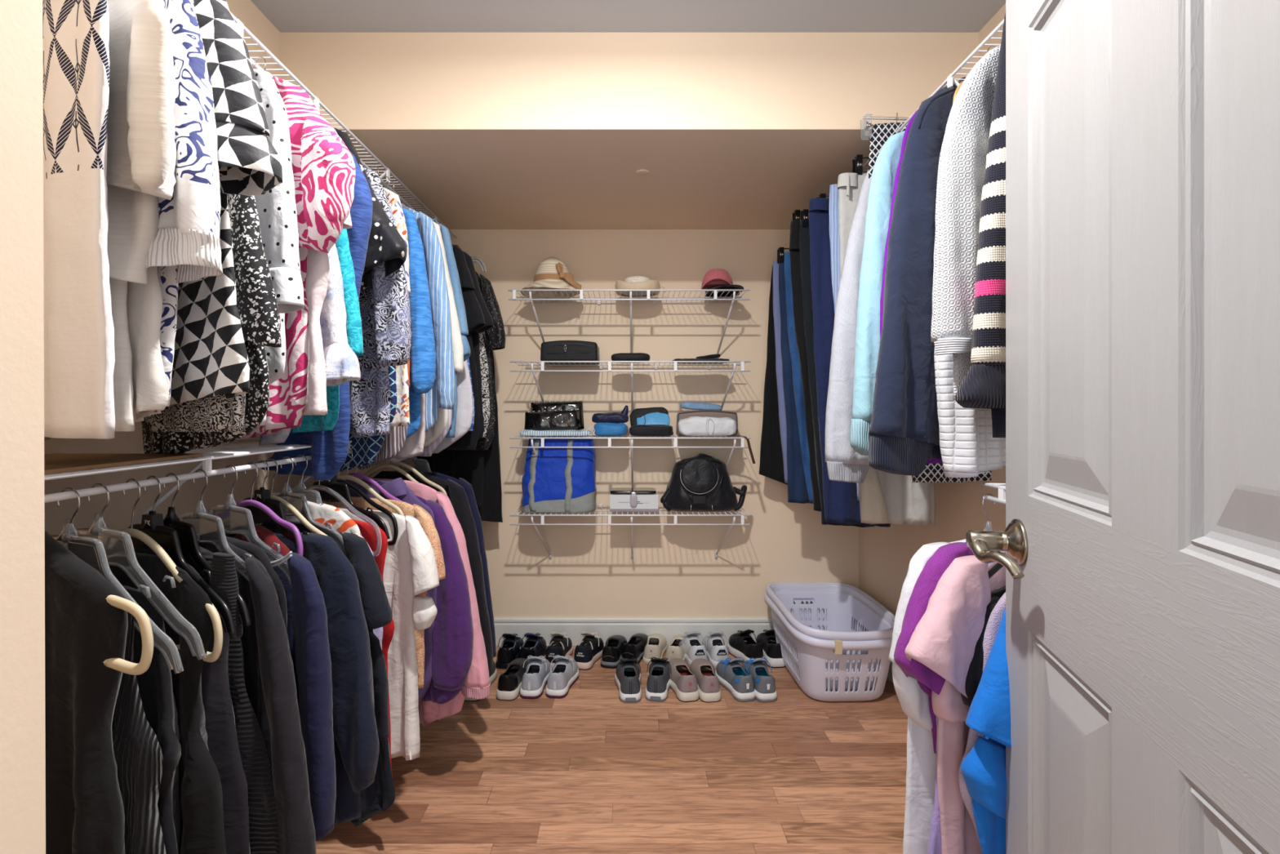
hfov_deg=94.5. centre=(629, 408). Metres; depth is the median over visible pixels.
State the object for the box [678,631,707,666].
sneaker
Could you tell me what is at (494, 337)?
dress
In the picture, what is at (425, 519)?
blouse
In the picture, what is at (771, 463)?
trousers
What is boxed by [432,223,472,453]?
shirt
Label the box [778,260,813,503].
jeans
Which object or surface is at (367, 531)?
blouse
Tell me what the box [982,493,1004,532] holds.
hanger
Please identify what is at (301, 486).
socket
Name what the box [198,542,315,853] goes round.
jacket
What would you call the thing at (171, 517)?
socket
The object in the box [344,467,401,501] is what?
hanger
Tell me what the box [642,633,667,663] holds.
loafer
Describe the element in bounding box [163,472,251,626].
hanger
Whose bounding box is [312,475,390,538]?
hanger
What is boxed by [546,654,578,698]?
shoe
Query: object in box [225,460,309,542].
hanger
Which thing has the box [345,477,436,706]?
cardigan
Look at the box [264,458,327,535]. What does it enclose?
hanger
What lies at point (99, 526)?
socket
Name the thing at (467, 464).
dress
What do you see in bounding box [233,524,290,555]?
blouse
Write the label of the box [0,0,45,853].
wall
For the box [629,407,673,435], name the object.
bag
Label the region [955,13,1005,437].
sweater
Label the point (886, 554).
wall
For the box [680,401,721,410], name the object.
pouch
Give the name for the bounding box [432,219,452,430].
shirt
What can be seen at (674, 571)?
wall
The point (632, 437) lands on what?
wire shelf
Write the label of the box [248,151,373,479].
blouse
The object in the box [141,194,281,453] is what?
blouse
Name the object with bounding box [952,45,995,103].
hanger
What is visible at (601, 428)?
pouch
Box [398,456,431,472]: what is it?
shirt
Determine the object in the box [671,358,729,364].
clutch bag
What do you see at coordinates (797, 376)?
jeans
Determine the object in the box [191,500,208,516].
socket
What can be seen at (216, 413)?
blouse
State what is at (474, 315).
shirt
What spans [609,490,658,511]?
gift box
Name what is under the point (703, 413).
case
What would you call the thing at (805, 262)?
trousers
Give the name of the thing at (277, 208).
shirt
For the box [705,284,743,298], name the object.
sun visor
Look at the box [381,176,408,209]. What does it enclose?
hanger
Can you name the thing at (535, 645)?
shoe
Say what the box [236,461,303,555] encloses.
hanger
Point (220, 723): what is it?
blouse
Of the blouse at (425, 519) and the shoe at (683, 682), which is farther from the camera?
the shoe at (683, 682)
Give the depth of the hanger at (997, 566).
1.25 m
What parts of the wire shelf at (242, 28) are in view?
hanging rail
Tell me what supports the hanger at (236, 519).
hanging from the wire shelf at (244, 448)
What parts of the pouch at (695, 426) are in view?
tie cord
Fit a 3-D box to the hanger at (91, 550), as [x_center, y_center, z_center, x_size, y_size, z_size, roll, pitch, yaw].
[-0.860,0.254,0.907,0.429,0.266,0.030,0,0,10]
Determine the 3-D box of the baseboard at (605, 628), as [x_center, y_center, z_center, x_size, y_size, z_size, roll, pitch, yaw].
[0.000,1.131,2.993,2.326,0.138,0.014,0,0,0]
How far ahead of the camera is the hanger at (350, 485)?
1.69 m
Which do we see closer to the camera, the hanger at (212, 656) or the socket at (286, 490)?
the hanger at (212, 656)
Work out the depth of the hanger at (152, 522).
1.04 m
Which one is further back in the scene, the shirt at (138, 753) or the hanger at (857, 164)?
the hanger at (857, 164)
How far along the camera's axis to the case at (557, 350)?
2.73 m
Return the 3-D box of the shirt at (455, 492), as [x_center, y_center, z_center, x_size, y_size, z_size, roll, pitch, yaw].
[-0.757,0.596,2.185,0.601,0.714,0.092,0,0,20]
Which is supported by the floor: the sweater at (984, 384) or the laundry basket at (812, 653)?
the laundry basket at (812, 653)
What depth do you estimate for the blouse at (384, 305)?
1.66 m
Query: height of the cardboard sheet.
0.006 m
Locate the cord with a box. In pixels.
[586,425,595,435]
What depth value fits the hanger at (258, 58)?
1.37 m
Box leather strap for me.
[727,435,755,463]
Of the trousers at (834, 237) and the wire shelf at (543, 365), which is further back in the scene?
the wire shelf at (543, 365)
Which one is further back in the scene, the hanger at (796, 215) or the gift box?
the gift box
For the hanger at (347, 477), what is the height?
0.264 m
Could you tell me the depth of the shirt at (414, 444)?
2.02 m
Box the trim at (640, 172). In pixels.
[635,168,649,175]
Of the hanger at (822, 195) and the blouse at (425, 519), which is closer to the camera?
the blouse at (425, 519)
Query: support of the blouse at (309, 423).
hanging from the wire shelf at (242, 28)
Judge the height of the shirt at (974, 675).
0.279 m
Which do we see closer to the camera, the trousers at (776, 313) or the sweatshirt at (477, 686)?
the sweatshirt at (477, 686)
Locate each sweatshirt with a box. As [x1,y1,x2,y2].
[359,478,490,726]
[414,494,473,703]
[825,169,871,483]
[849,130,905,455]
[880,109,942,463]
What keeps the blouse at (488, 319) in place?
hanging from the wire shelf at (242, 28)
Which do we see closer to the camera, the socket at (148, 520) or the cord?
the socket at (148, 520)
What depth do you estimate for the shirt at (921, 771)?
1.31 m
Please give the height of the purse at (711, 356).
0.027 m
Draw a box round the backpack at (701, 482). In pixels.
[660,453,746,511]
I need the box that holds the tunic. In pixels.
[339,365,396,471]
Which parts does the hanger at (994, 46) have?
frame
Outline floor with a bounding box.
[315,645,907,853]
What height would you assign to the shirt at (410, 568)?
0.686 m
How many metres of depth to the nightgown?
1.24 m
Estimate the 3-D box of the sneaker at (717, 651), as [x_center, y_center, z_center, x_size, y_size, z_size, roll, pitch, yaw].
[0.420,1.134,2.854,0.117,0.132,0.262,0,0,-6]
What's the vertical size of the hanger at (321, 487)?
0.274 m
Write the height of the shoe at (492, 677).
0.105 m
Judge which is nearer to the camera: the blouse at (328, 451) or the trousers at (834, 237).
the blouse at (328, 451)
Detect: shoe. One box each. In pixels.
[464,660,497,701]
[495,633,524,669]
[496,657,532,700]
[518,632,547,658]
[520,655,551,698]
[545,631,573,670]
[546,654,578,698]
[573,631,604,670]
[600,635,626,668]
[614,657,641,702]
[621,633,650,664]
[644,657,671,702]
[668,657,698,702]
[689,658,720,702]
[715,657,755,702]
[727,629,764,663]
[742,657,777,702]
[755,629,785,667]
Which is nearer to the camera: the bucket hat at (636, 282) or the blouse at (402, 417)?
the blouse at (402, 417)
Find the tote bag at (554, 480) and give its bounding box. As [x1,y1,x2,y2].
[521,439,596,512]
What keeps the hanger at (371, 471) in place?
hanging from the wire shelf at (244, 448)
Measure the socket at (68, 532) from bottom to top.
0.031 m
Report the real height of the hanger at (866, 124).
0.153 m
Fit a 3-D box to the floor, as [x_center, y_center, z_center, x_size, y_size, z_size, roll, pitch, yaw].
[0.000,1.225,0.400,5.200,0.050,5.400,0,0,0]
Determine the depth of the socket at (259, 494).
1.37 m
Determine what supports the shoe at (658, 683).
on the floor
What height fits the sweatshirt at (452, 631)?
0.656 m
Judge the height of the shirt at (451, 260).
0.851 m
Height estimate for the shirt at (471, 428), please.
0.849 m
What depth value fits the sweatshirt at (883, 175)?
1.65 m
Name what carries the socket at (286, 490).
attached to the hanger at (299, 500)
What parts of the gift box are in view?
lid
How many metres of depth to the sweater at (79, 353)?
0.71 m
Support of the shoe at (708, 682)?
on the floor
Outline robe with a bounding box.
[958,591,1005,851]
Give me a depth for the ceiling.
1.88 m
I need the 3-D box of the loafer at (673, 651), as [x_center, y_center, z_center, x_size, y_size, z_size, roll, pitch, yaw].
[0.244,1.154,2.878,0.117,0.093,0.254,0,0,16]
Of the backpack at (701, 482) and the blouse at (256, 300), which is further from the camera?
the backpack at (701, 482)
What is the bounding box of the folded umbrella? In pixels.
[591,404,628,422]
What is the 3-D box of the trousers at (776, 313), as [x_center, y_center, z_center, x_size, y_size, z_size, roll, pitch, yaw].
[0.776,-0.163,2.758,0.216,1.044,0.058,0,0,-10]
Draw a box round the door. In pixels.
[965,0,1279,853]
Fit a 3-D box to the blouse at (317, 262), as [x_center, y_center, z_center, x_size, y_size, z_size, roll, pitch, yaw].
[-0.810,-0.376,1.391,0.496,0.783,0.063,0,0,31]
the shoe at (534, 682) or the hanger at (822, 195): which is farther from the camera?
the shoe at (534, 682)
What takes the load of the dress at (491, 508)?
hanging from the wire shelf at (242, 28)
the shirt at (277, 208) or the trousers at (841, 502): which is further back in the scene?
the trousers at (841, 502)
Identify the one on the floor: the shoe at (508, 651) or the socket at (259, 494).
the shoe at (508, 651)
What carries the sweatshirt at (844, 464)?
hanging from the wire shelf at (949, 80)
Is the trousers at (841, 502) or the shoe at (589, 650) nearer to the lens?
the trousers at (841, 502)
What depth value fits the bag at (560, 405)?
2.87 m
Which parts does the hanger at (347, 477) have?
frame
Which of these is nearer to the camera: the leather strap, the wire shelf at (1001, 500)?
the wire shelf at (1001, 500)
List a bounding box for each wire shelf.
[44,440,387,528]
[229,11,457,238]
[507,268,750,358]
[509,360,751,412]
[509,435,751,487]
[509,503,750,558]
[862,19,1004,173]
[982,482,1005,505]
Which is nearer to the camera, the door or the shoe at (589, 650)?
the door
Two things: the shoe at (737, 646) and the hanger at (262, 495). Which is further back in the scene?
the shoe at (737, 646)
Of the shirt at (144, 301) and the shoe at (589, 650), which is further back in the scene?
the shoe at (589, 650)
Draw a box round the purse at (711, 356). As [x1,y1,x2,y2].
[696,353,720,358]
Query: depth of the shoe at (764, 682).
2.43 m
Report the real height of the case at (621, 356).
0.046 m
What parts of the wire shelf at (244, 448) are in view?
hanging rail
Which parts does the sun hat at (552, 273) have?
crown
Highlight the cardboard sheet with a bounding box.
[44,453,203,474]
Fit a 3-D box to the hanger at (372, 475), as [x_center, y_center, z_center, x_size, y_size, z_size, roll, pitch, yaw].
[-0.859,0.251,2.189,0.436,0.259,0.012,0,0,18]
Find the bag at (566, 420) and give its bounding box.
[524,408,580,431]
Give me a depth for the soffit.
1.97 m
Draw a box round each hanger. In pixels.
[50,487,183,674]
[76,483,206,660]
[102,594,153,675]
[120,478,222,662]
[128,475,236,635]
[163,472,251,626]
[178,468,252,581]
[208,464,291,587]
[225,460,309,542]
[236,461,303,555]
[253,56,266,71]
[253,456,347,558]
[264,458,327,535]
[290,454,359,536]
[306,480,382,556]
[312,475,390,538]
[336,448,404,515]
[337,471,398,545]
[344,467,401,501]
[359,460,418,482]
[368,462,447,495]
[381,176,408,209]
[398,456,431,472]
[471,257,486,271]
[777,247,789,263]
[792,209,801,220]
[800,208,808,226]
[816,193,829,212]
[852,154,868,174]
[860,112,908,140]
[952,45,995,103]
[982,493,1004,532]
[987,562,1003,578]
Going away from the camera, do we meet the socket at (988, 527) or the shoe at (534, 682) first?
the socket at (988, 527)
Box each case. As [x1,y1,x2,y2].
[540,340,599,364]
[611,352,649,363]
[675,409,737,435]
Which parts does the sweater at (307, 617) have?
neckline trim, neckline trim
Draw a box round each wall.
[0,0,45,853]
[44,0,399,534]
[410,229,858,617]
[858,3,1005,615]
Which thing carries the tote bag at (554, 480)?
on the wire shelf at (742, 515)
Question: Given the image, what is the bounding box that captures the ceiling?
[250,0,1005,32]
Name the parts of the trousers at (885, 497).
leg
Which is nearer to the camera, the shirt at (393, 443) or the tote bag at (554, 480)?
the shirt at (393, 443)
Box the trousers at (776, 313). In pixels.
[773,261,787,483]
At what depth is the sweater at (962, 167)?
1.26 m
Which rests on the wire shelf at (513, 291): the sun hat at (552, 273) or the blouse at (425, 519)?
the sun hat at (552, 273)
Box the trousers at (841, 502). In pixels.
[808,198,890,527]
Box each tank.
[44,530,128,853]
[109,551,226,853]
[122,585,182,853]
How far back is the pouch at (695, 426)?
2.72 m
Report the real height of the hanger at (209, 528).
0.256 m
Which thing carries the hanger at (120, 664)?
hanging from the wire shelf at (244, 448)
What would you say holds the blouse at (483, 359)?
hanging from the wire shelf at (242, 28)
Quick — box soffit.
[280,32,978,229]
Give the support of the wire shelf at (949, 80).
attached to the wall at (886, 554)
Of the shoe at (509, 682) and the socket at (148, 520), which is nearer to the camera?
the socket at (148, 520)
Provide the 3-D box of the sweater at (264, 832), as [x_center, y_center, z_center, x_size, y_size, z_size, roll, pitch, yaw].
[-0.817,0.609,1.114,0.475,0.704,0.072,0,0,23]
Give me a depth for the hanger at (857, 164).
2.04 m
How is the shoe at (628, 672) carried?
on the floor
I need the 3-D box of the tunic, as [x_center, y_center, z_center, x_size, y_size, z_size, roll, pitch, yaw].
[-0.860,-0.267,1.839,0.362,0.936,0.060,0,0,22]
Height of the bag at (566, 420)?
0.110 m
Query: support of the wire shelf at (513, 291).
attached to the wall at (674, 571)
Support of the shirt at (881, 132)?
hanging from the hanger at (866, 124)
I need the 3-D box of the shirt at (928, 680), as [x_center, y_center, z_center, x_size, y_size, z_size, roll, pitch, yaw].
[0.789,0.521,1.335,0.542,0.458,0.085,0,0,-31]
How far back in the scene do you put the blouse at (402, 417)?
1.79 m
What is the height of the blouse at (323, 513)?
0.298 m
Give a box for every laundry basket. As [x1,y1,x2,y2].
[764,589,892,701]
[765,582,895,691]
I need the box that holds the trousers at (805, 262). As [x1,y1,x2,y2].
[800,219,875,527]
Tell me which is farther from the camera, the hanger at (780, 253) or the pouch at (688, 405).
the pouch at (688, 405)
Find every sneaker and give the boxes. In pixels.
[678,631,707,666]
[702,631,729,667]
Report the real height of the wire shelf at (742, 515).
0.276 m
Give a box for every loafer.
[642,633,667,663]
[665,634,692,661]
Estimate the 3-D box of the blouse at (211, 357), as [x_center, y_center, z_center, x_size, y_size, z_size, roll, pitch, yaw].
[-0.792,-0.392,1.040,0.560,0.821,0.099,0,0,30]
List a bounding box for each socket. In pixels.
[55,518,81,540]
[86,512,109,533]
[142,510,155,528]
[163,506,180,524]
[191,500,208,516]
[222,493,237,509]
[254,486,264,501]
[280,481,293,494]
[294,478,306,490]
[982,520,994,531]
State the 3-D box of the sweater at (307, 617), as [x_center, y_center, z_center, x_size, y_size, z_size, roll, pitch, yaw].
[-0.806,0.577,1.284,0.502,0.579,0.086,0,0,25]
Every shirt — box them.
[44,266,168,439]
[106,0,176,431]
[111,612,165,853]
[226,536,289,646]
[253,69,304,426]
[260,520,395,826]
[336,506,439,760]
[357,426,407,470]
[361,536,382,648]
[369,471,493,675]
[388,393,425,462]
[406,206,455,432]
[407,293,409,387]
[431,218,470,437]
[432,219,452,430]
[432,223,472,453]
[444,244,485,449]
[451,243,475,431]
[868,122,991,482]
[888,538,966,853]
[893,542,973,753]
[904,552,1005,853]
[933,350,1005,477]
[960,585,1005,706]
[960,609,1011,853]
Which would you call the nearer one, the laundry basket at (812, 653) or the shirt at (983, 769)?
the shirt at (983, 769)
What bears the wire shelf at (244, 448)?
attached to the wall at (117, 514)
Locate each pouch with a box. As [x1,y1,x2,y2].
[593,422,627,435]
[677,416,737,436]
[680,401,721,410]
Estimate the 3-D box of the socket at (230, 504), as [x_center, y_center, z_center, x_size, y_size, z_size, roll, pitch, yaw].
[-0.860,0.201,1.275,0.030,0.031,0.030,0,0,0]
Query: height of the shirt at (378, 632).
0.364 m
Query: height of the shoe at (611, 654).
0.103 m
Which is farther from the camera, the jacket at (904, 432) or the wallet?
the wallet
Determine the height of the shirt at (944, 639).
0.876 m
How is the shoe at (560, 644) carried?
on the floor
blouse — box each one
[133,547,250,853]
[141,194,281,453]
[143,193,246,431]
[146,0,222,406]
[169,0,282,404]
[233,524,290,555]
[238,75,355,439]
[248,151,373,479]
[258,244,360,444]
[284,500,361,537]
[289,228,364,432]
[302,213,352,414]
[321,496,445,688]
[333,127,407,409]
[349,168,411,437]
[352,519,394,775]
[383,187,410,426]
[401,206,435,438]
[415,219,452,456]
[453,244,493,439]
[478,332,489,437]
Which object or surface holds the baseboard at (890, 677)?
attached to the wall at (886, 554)
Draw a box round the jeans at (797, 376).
[784,252,813,502]
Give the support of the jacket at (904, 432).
hanging from the wire shelf at (949, 80)
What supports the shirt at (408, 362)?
hanging from the wire shelf at (242, 28)
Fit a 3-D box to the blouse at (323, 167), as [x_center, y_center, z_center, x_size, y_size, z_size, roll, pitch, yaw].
[-0.807,-0.338,1.319,0.520,0.859,0.115,0,0,25]
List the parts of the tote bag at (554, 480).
panel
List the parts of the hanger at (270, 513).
frame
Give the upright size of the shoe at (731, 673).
0.133 m
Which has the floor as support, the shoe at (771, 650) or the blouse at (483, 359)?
the shoe at (771, 650)
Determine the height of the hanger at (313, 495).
0.241 m
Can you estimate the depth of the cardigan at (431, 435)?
2.11 m
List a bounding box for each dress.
[416,449,484,507]
[475,271,506,450]
[477,350,502,522]
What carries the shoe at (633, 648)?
on the floor
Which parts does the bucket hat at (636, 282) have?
crown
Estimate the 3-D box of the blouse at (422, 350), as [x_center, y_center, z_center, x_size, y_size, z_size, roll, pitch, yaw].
[-0.824,-0.280,1.971,0.461,0.778,0.084,0,0,29]
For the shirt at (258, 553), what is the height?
0.727 m
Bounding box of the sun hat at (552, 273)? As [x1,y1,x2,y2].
[520,256,583,298]
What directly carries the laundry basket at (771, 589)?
in the laundry basket at (812, 653)
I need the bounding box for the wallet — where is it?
[609,487,656,506]
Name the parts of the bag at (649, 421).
zip cord, lid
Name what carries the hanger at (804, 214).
hanging from the wire shelf at (949, 80)
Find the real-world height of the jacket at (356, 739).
0.627 m
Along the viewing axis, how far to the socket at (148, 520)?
1.06 m
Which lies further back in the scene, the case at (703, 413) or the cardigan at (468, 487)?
the case at (703, 413)
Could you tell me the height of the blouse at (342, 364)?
0.859 m
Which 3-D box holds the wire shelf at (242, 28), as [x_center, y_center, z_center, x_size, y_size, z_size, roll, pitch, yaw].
[-1.004,-0.717,1.696,0.300,0.267,2.471,0,0,0]
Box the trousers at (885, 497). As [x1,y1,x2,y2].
[837,173,934,524]
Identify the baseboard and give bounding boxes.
[493,617,824,645]
[861,625,893,683]
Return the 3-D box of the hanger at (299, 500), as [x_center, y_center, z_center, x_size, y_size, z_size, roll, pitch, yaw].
[-0.860,0.242,1.485,0.430,0.241,0.030,0,0,22]
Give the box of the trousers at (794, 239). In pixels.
[789,219,821,511]
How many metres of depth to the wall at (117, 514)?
1.46 m
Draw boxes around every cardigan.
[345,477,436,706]
[418,212,463,447]
[420,471,496,657]
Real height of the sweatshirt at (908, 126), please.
1.066 m
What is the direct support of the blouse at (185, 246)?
hanging from the wire shelf at (242, 28)
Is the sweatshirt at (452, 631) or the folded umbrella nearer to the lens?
the sweatshirt at (452, 631)
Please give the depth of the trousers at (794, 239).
2.45 m
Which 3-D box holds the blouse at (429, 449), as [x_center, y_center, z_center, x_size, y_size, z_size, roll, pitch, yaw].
[-0.852,-0.270,2.275,0.402,0.905,0.061,0,0,19]
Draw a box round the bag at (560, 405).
[530,400,584,428]
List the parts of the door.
handle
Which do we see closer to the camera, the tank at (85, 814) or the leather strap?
the tank at (85, 814)
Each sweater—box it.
[42,0,115,439]
[182,546,279,853]
[270,551,336,840]
[930,44,1000,399]
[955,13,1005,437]
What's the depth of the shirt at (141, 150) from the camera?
0.77 m
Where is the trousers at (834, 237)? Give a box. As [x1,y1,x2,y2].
[829,183,859,500]
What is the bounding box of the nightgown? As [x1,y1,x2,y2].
[927,715,966,853]
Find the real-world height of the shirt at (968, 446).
1.062 m
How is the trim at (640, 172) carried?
attached to the soffit
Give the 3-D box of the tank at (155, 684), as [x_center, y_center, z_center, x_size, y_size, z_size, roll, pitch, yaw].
[-0.862,0.582,0.955,0.383,0.591,0.104,0,0,12]
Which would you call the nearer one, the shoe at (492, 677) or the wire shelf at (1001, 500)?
the wire shelf at (1001, 500)
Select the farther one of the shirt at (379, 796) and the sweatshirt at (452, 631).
the sweatshirt at (452, 631)
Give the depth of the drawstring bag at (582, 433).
2.73 m
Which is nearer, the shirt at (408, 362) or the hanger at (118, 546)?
the hanger at (118, 546)
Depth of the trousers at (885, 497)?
2.04 m
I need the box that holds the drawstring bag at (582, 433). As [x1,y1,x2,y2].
[519,429,592,436]
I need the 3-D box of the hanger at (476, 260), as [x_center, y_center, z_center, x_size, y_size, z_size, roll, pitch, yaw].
[-0.860,-0.712,2.700,0.470,0.209,0.030,0,0,17]
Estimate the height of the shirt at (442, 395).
0.818 m
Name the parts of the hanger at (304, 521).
frame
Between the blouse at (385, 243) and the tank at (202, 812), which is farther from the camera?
the blouse at (385, 243)
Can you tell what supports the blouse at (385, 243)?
hanging from the wire shelf at (242, 28)
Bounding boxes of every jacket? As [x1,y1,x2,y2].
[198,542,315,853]
[226,528,379,824]
[868,76,965,475]
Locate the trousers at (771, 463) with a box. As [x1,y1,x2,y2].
[759,265,787,484]
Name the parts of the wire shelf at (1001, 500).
hanging rail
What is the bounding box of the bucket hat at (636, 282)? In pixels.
[615,275,666,297]
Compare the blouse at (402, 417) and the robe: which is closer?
the robe

